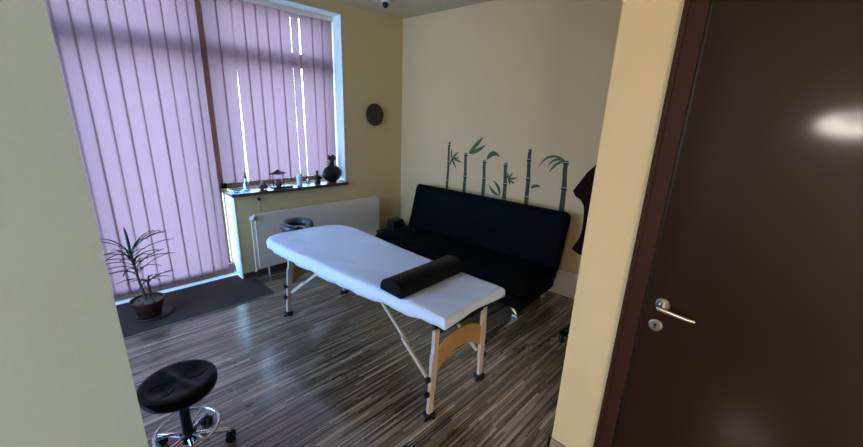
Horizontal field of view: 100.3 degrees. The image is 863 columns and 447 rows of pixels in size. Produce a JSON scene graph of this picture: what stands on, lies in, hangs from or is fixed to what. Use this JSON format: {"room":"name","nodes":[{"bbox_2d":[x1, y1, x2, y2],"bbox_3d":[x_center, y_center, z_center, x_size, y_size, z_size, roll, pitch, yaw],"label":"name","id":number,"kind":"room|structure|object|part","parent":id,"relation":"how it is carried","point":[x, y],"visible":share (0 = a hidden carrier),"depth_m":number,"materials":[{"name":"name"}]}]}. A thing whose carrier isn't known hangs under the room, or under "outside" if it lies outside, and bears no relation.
{"room":"massage room","nodes":[
{"label":"massage room","id":0,"kind":"room"},
{"bbox_2d":[0,0,148,446],"bbox_3d":[-1.081,0.306,-0.261,0.120,2.880,2.012,17,22,42],"label":"wall","id":1,"kind":"structure","parent":0,"point":[66,379],"depth_m":0.33,"materials":[{"name":"grey paint"}]},
{"bbox_2d":[129,292,164,318],"bbox_3d":[-2.378,0.698,3.030,0.240,0.145,0.240,17,22,42],"label":"pot","id":2,"kind":"object","parent":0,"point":[150,306],"depth_m":2.98,"materials":[{"name":"brown ceramic"}]},
{"bbox_2d":[221,0,402,277],"bbox_3d":[-2.427,-0.752,3.197,0.485,2.880,5.650,17,22,42],"label":"wall","id":3,"kind":"structure","parent":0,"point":[372,41],"depth_m":4.30,"materials":[{"name":"yellow paint"}]},
{"bbox_2d":[45,0,229,296],"bbox_3d":[-2.789,-0.625,2.814,0.044,2.665,1.928,17,22,42],"label":"vertical blind","id":4,"kind":"object","parent":3,"relation":"attached to","point":[132,70],"visible":0.69,"depth_m":3.11,"materials":[{"name":"purple fabric"}]},
{"bbox_2d":[114,0,233,301],"bbox_3d":[-2.859,-0.620,2.910,0.155,2.755,2.000,17,22,42],"label":"door","id":5,"kind":"structure","parent":3,"relation":"attached to","point":[231,266],"depth_m":3.55,"materials":[{"name":"brown wood"}]},
{"bbox_2d":[197,0,323,188],"bbox_3d":[-1.710,-1.355,3.942,0.080,1.837,1.295,17,22,42],"label":"window","id":6,"kind":"structure","parent":3,"relation":"attached to","point":[247,183],"depth_m":3.68,"materials":[{"name":"brown wood"}]},
{"bbox_2d":[258,180,267,189],"bbox_3d":[-1.777,-0.407,3.790,0.064,0.098,0.093,17,22,42],"label":"figurine","id":7,"kind":"object","parent":3,"relation":"on","point":[262,185],"visible":1,"depth_m":3.77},
{"bbox_2d":[243,262,294,277],"bbox_3d":[-1.215,0.371,4.546,0.012,0.060,2.176,17,22,42],"label":"baseboard","id":8,"kind":"structure","parent":3,"relation":"attached to","point":[281,266],"depth_m":3.95,"materials":[{"name":"brown wood"}]},
{"bbox_2d":[201,0,336,182],"bbox_3d":[-1.607,-1.355,3.826,0.044,1.745,1.291,17,22,42],"label":"vertical blind","id":9,"kind":"object","parent":3,"relation":"attached to","point":[250,40],"visible":0.97,"depth_m":3.74,"materials":[{"name":"purple fabric"}]},
{"bbox_2d":[269,169,292,188],"bbox_3d":[-1.643,-0.490,3.910,0.133,0.200,0.235,17,22,42],"label":"shrine","id":10,"kind":"object","parent":3,"relation":"on","point":[278,183],"visible":1,"depth_m":3.88,"materials":[{"name":"brown ceramic"}]},
{"bbox_2d":[275,180,281,186],"bbox_3d":[-1.661,-0.436,3.909,0.072,0.068,0.072,17,22,42],"label":"bowl","id":11,"kind":"object","parent":10,"relation":"on","point":[278,183],"depth_m":3.89,"materials":[{"name":"grey ceramic"}]},
{"bbox_2d":[270,184,292,188],"bbox_3d":[-1.639,-0.404,3.943,0.100,0.016,0.215,17,22,42],"label":"tray","id":12,"kind":"object","parent":10,"relation":"on","point":[278,186],"depth_m":3.90,"materials":[{"name":"brown ceramic"}]},
{"bbox_2d":[296,174,302,185],"bbox_3d":[-1.497,-0.497,4.078,0.068,0.130,0.068,17,22,42],"label":"ceramic cup","id":13,"kind":"object","parent":3,"relation":"on","point":[298,176],"visible":1,"depth_m":4.06,"materials":[{"name":"white ceramic"}]},
{"bbox_2d":[315,170,320,183],"bbox_3d":[-1.340,-0.547,4.226,0.062,0.156,0.082,17,22,42],"label":"figurine","id":14,"kind":"object","parent":3,"relation":"on","point":[317,177],"visible":1,"depth_m":4.21,"materials":[{"name":"brown ceramic"}]},
{"bbox_2d":[322,154,340,181],"bbox_3d":[-1.201,-0.666,4.343,0.096,0.328,0.254,17,22,42],"label":"round vase","id":15,"kind":"object","parent":3,"relation":"on","point":[331,173],"visible":1,"depth_m":4.31,"materials":[{"name":"black ceramic"}]},
{"bbox_2d":[366,104,383,125],"bbox_3d":[-0.713,-1.357,4.494,0.028,0.268,0.268,17,22,42],"label":"wall plate","id":16,"kind":"object","parent":3,"relation":"attached to","point":[374,114],"visible":1,"depth_m":4.50,"materials":[{"name":"brown ceramic"}]},
{"bbox_2d":[124,268,573,446],"bbox_3d":[-0.352,1.274,1.843,6.200,0.100,6.000,17,22,42],"label":"floor","id":17,"kind":"structure","parent":0,"point":[337,371],"depth_m":2.49,"materials":[{"name":"laminate"}]},
{"bbox_2d":[115,271,242,304],"bbox_3d":[-2.805,0.726,3.206,0.293,0.012,2.016,17,22,42],"label":"trim","id":18,"kind":"structure","parent":17,"relation":"on","point":[234,273],"depth_m":3.60,"materials":[{"name":"white paint"}]},
{"bbox_2d":[136,359,235,446],"bbox_3d":[-1.239,0.968,1.792,0.402,0.451,0.389,9,18,23],"label":"stool","id":19,"kind":"object","parent":17,"relation":"on","point":[178,386],"visible":0.99,"depth_m":1.76,"materials":[{"name":"black leather"}]},
{"bbox_3d":[-1.339,1.090,1.855,0.172,0.065,0.032,5,16,9],"label":"arm","id":20,"kind":"part","parent":19,"relation":"part of","materials":[{"name":"silver metal"}]},
{"bbox_3d":[-1.226,0.784,1.748,0.326,0.073,0.326,9,18,23],"label":"seat","id":21,"kind":"part","parent":19,"relation":"part of","materials":[{"name":"black leather"}]},
{"bbox_3d":[-1.285,1.122,1.751,0.032,0.065,0.172,10,18,26],"label":"arm","id":22,"kind":"part","parent":19,"relation":"part of","materials":[{"name":"silver metal"}]},
{"bbox_3d":[-1.166,1.121,1.769,0.032,0.065,0.172,-13,22,-43],"label":"arm","id":23,"kind":"part","parent":19,"relation":"part of","materials":[{"name":"silver metal"}]},
{"bbox_3d":[-1.252,1.069,1.937,0.032,0.065,0.172,0,16,-9],"label":"arm","id":24,"kind":"part","parent":19,"relation":"part of","materials":[{"name":"silver metal"}]},
{"bbox_3d":[-1.145,1.089,1.884,0.172,0.065,0.032,-6,18,-26],"label":"arm","id":25,"kind":"part","parent":19,"relation":"part of","materials":[{"name":"silver metal"}]},
{"bbox_2d":[116,275,274,338],"bbox_3d":[-2.462,0.781,3.060,0.670,0.014,1.979,17,22,42],"label":"doormat","id":26,"kind":"object","parent":17,"relation":"on","point":[192,302],"visible":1,"depth_m":3.31,"materials":[{"name":"grey carpet"}]},
{"bbox_2d":[133,304,172,320],"bbox_3d":[-2.367,0.763,3.064,0.270,0.021,0.270,17,22,42],"label":"saucer","id":27,"kind":"object","parent":26,"relation":"on","point":[166,309],"visible":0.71,"depth_m":3.04,"materials":[{"name":"brown ceramic"}]},
{"bbox_2d":[100,228,174,318],"bbox_3d":[-2.406,0.408,2.917,0.297,0.761,0.570,11,19,29],"label":"dracaena","id":28,"kind":"object","parent":27,"relation":"on","point":[146,305],"visible":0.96,"depth_m":2.95,"materials":[{"name":"plant"}]},
{"bbox_3d":[-2.387,0.445,2.941,0.060,0.442,0.024,-9,20,-34],"label":"stem","id":29,"kind":"part","parent":28,"relation":"part of","materials":[{"name":"green plant"}]},
{"bbox_3d":[-2.365,0.559,3.017,0.020,0.182,0.030,9,17,21],"label":"stem","id":30,"kind":"part","parent":28,"relation":"part of","materials":[{"name":"plant"}]},
{"bbox_2d":[249,196,378,274],"bbox_3d":[-1.288,0.112,4.276,0.130,0.700,1.635,17,22,42],"label":"radiator","id":31,"kind":"object","parent":17,"relation":"on","point":[362,214],"visible":0.69,"depth_m":4.14,"materials":[{"name":"white metal"}]},
{"bbox_2d":[253,196,378,215],"bbox_3d":[-1.266,-0.220,4.218,0.067,0.019,1.565,17,22,42],"label":"grille","id":32,"kind":"object","parent":31,"relation":"attached to","point":[372,198],"depth_m":4.14,"materials":[{"name":"white metal"}]},
{"bbox_2d":[280,217,499,421],"bbox_3d":[-0.593,0.524,2.897,2.198,0.732,0.752,17,22,42],"label":"massage table","id":33,"kind":"object","parent":17,"relation":"on","point":[471,333],"visible":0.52,"depth_m":2.27,"materials":[{"name":"brown wood"}]},
{"bbox_3d":[-1.223,0.510,3.102,0.024,0.554,0.091,17,22,42],"label":"leg","id":34,"kind":"part","parent":33,"relation":"part of","materials":[{"name":"silver metal"}]},
{"bbox_3d":[-1.030,0.384,3.288,0.012,0.228,0.537,17,22,42],"label":"panel","id":35,"kind":"part","parent":33,"relation":"part of","materials":[{"name":"orange wood"}]},
{"bbox_2d":[266,225,504,330],"bbox_3d":[-0.502,0.307,2.753,2.019,0.104,0.798,17,22,42],"label":"sheet","id":36,"kind":"object","parent":33,"relation":"on","point":[357,261],"visible":0.95,"depth_m":2.55,"materials":[{"name":"white fabric"}]},
{"bbox_2d":[380,255,463,298],"bbox_3d":[-0.045,0.328,2.386,0.197,0.098,0.600,16,21,40],"label":"bolster","id":37,"kind":"object","parent":36,"relation":"on","point":[401,285],"visible":1,"depth_m":2.28,"materials":[{"name":"black leather"}]},
{"bbox_3d":[-0.025,0.985,2.071,0.038,0.036,0.026,17,22,42],"label":"knob","id":38,"kind":"part","parent":33,"relation":"part of","materials":[{"name":"black plastic"}]},
{"bbox_3d":[-0.019,0.889,2.046,0.038,0.036,0.026,17,22,42],"label":"knob","id":39,"kind":"part","parent":33,"relation":"part of","materials":[{"name":"black plastic"}]},
{"bbox_3d":[0.007,0.860,2.064,0.024,0.554,0.062,17,22,42],"label":"leg","id":40,"kind":"part","parent":33,"relation":"part of","materials":[{"name":"beige wood"}]},
{"bbox_3d":[-0.412,0.380,2.738,1.710,0.041,0.490,17,22,42],"label":"rail","id":41,"kind":"part","parent":33,"relation":"part of","materials":[{"name":"black wood"}]},
{"bbox_3d":[0.170,0.742,2.213,0.012,0.228,0.446,17,22,42],"label":"panel","id":42,"kind":"part","parent":33,"relation":"part of","materials":[{"name":"orange wood"}]},
{"bbox_3d":[0.335,0.776,2.394,0.024,0.554,0.046,17,22,42],"label":"leg","id":43,"kind":"part","parent":33,"relation":"part of","materials":[{"name":"beige wood"}]},
{"bbox_2d":[376,224,408,233],"bbox_3d":[-0.454,0.200,4.892,0.310,0.250,0.500,17,22,42],"label":"table","id":44,"kind":"object","parent":17,"relation":"on","point":[405,225],"visible":0.22,"depth_m":4.79,"materials":[{"name":"black plastic"}]},
{"bbox_2d":[387,217,403,229],"bbox_3d":[-0.479,0.014,4.812,0.149,0.150,0.180,17,22,42],"label":"speaker box","id":45,"kind":"object","parent":44,"relation":"on","point":[392,223],"visible":0.84,"depth_m":4.76,"materials":[{"name":"black plastic"}]},
{"bbox_2d":[375,184,570,317],"bbox_3d":[0.328,0.181,3.902,1.980,0.896,0.813,16,21,39],"label":"sofa","id":46,"kind":"object","parent":17,"relation":"on","point":[515,247],"visible":0.94,"depth_m":3.72,"materials":[{"name":"black fabric"}]},
{"bbox_2d":[375,226,556,296],"bbox_3d":[0.272,0.321,3.882,1.980,0.170,0.660,16,21,39],"label":"seat cushion","id":47,"kind":"object","parent":46,"relation":"on","point":[520,274],"depth_m":3.59,"materials":[{"name":"black fabric"}]},
{"bbox_3d":[0.515,-0.011,4.062,1.980,0.603,0.261,16,21,39],"label":"backrest","id":48,"kind":"part","parent":46,"relation":"part of","materials":[{"name":"black fabric"}]},
{"bbox_3d":[0.696,0.722,3.311,0.258,0.215,0.072,16,21,39],"label":"leg","id":49,"kind":"part","parent":46,"relation":"part of","materials":[{"name":"silver metal"}]},
{"bbox_3d":[0.303,0.447,3.962,1.870,0.120,0.690,16,21,39],"label":"frame","id":50,"kind":"part","parent":46,"relation":"part of","materials":[{"name":"black fabric"}]},
{"bbox_2d":[558,322,570,342],"bbox_3d":[1.303,0.912,2.960,0.345,0.090,0.453,17,22,42],"label":"stand","id":51,"kind":"object","parent":17,"relation":"on","point":[565,331],"visible":0.27,"depth_m":2.91,"materials":[{"name":"black plastic"}]},
{"bbox_3d":[1.055,0.925,2.923,0.048,0.068,0.048,17,22,42],"label":"leg","id":52,"kind":"part","parent":51,"relation":"part of","materials":[{"name":"black plastic"}]},
{"bbox_3d":[1.305,0.880,2.954,0.330,0.025,0.440,17,22,42],"label":"stand frame","id":53,"kind":"part","parent":51,"relation":"part of","materials":[{"name":"black plastic"}]},
{"bbox_2d":[338,0,492,18],"bbox_3d":[-0.279,-1.606,1.041,6.300,0.120,6.000,17,22,42],"label":"ceiling","id":54,"kind":"structure","parent":0,"point":[403,9],"depth_m":3.95,"materials":[{"name":"paint"}]},
{"bbox_2d":[380,0,390,7],"bbox_3d":[-0.485,-2.314,3.802,0.110,0.078,0.110,17,22,42],"label":"ceiling spotlight","id":55,"kind":"object","parent":54,"relation":"attached to","point":[385,2],"visible":1,"depth_m":3.78,"materials":[{"name":"white plastic"}]},
{"bbox_2d":[400,0,622,272],"bbox_3d":[0.991,-0.805,3.826,3.600,2.880,0.151,16,21,39],"label":"wall","id":56,"kind":"structure","parent":0,"point":[519,76],"depth_m":3.74,"materials":[{"name":"beige paint"}]},
{"bbox_2d":[446,142,462,188],"bbox_3d":[0.278,-0.665,4.402,0.243,0.636,0.003,16,21,39],"label":"sticker","id":57,"kind":"object","parent":56,"relation":"attached to","point":[453,157],"visible":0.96,"depth_m":4.41,"materials":[{"name":"green plastic"}]},
{"bbox_2d":[462,137,484,192],"bbox_3d":[0.491,-0.649,4.213,0.293,0.726,0.003,16,21,39],"label":"sticker","id":58,"kind":"object","parent":56,"relation":"attached to","point":[472,151],"visible":0.95,"depth_m":4.25,"materials":[{"name":"green plastic"}]},
{"bbox_2d":[481,151,500,195],"bbox_3d":[0.678,-0.525,4.076,0.268,0.580,0.003,16,21,39],"label":"sticker","id":59,"kind":"object","parent":56,"relation":"attached to","point":[492,153],"visible":0.93,"depth_m":4.10,"materials":[{"name":"green plastic"}]},
{"bbox_2d":[404,222,578,295],"bbox_3d":[0.749,0.416,4.218,3.220,0.230,0.058,16,21,39],"label":"trim","id":60,"kind":"structure","parent":56,"relation":"attached to","point":[565,281],"depth_m":3.67,"materials":[{"name":"beige paint"}]},
{"bbox_2d":[502,163,515,199],"bbox_3d":[0.850,-0.422,3.946,0.184,0.466,0.003,16,21,39],"label":"sticker","id":61,"kind":"object","parent":56,"relation":"attached to","point":[506,175],"visible":0.96,"depth_m":3.95,"materials":[{"name":"green plastic"}]},
{"bbox_2d":[524,149,539,204],"bbox_3d":[1.056,-0.445,3.754,0.190,0.634,0.003,16,21,39],"label":"sticker","id":62,"kind":"object","parent":56,"relation":"attached to","point":[528,178],"visible":0.91,"depth_m":3.77,"materials":[{"name":"green plastic"}]},
{"bbox_2d":[538,155,568,211],"bbox_3d":[1.210,-0.385,3.630,0.340,0.599,0.003,16,21,39],"label":"sticker","id":63,"kind":"object","parent":56,"relation":"attached to","point":[561,160],"visible":0.87,"depth_m":3.55,"materials":[{"name":"green plastic"}]},
{"bbox_2d":[549,288,574,298],"bbox_3d":[0.744,0.543,4.255,3.220,0.035,0.055,16,21,39],"label":"baseboard","id":64,"kind":"structure","parent":56,"relation":"attached to","point":[550,289],"depth_m":3.71,"materials":[{"name":"beige wood"}]},
{"bbox_2d":[572,165,595,254],"bbox_3d":[1.533,-0.167,3.250,0.527,1.035,0.177,17,22,42],"label":"robe","id":65,"kind":"object","parent":56,"relation":"hanging from","point":[582,191],"visible":0.31,"depth_m":3.29,"materials":[{"name":"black fabric"}]},
{"bbox_2d":[552,0,684,446],"bbox_3d":[1.673,0.055,0.960,2.285,2.880,3.642,17,22,42],"label":"wall partition","id":66,"kind":"structure","parent":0,"point":[648,30],"depth_m":1.51,"materials":[{"name":"paint"}]},
{"bbox_2d":[547,432,565,446],"bbox_3d":[0.746,1.198,1.941,0.187,0.070,0.133,17,22,42],"label":"baseboard","id":67,"kind":"structure","parent":66,"relation":"attached to","point":[552,442],"depth_m":1.93,"materials":[{"name":"brown wood"}]},
{"bbox_2d":[593,0,862,446],"bbox_3d":[1.187,0.281,1.124,1.054,2.320,0.076,17,22,42],"label":"door","id":68,"kind":"structure","parent":66,"relation":"in","point":[740,324],"depth_m":1.21,"materials":[{"name":"brown wood"}]},
{"bbox_3d":[1.204,0.277,1.140,1.054,2.320,0.029,17,22,42],"label":"frame","id":69,"kind":"part","parent":68,"relation":"part of","materials":[{"name":"brown wood"}]},
{"bbox_3d":[0.935,0.338,1.386,0.144,0.052,0.062,17,22,42],"label":"handle","id":70,"kind":"part","parent":68,"relation":"part of","materials":[{"name":"silver metal"}]},
{"label":"outside","id":71,"kind":"structure","parent":0,"visible":0},
{"bbox_2d":[230,131,311,188],"bbox_3d":[-23.023,-4.329,22.431,55.400,0.100,60.000,17,22,42],"label":"ground","id":72,"kind":"structure","parent":71,"point":[246,165],"depth_m":23.75,"materials":[{"name":"white"}]}
]}

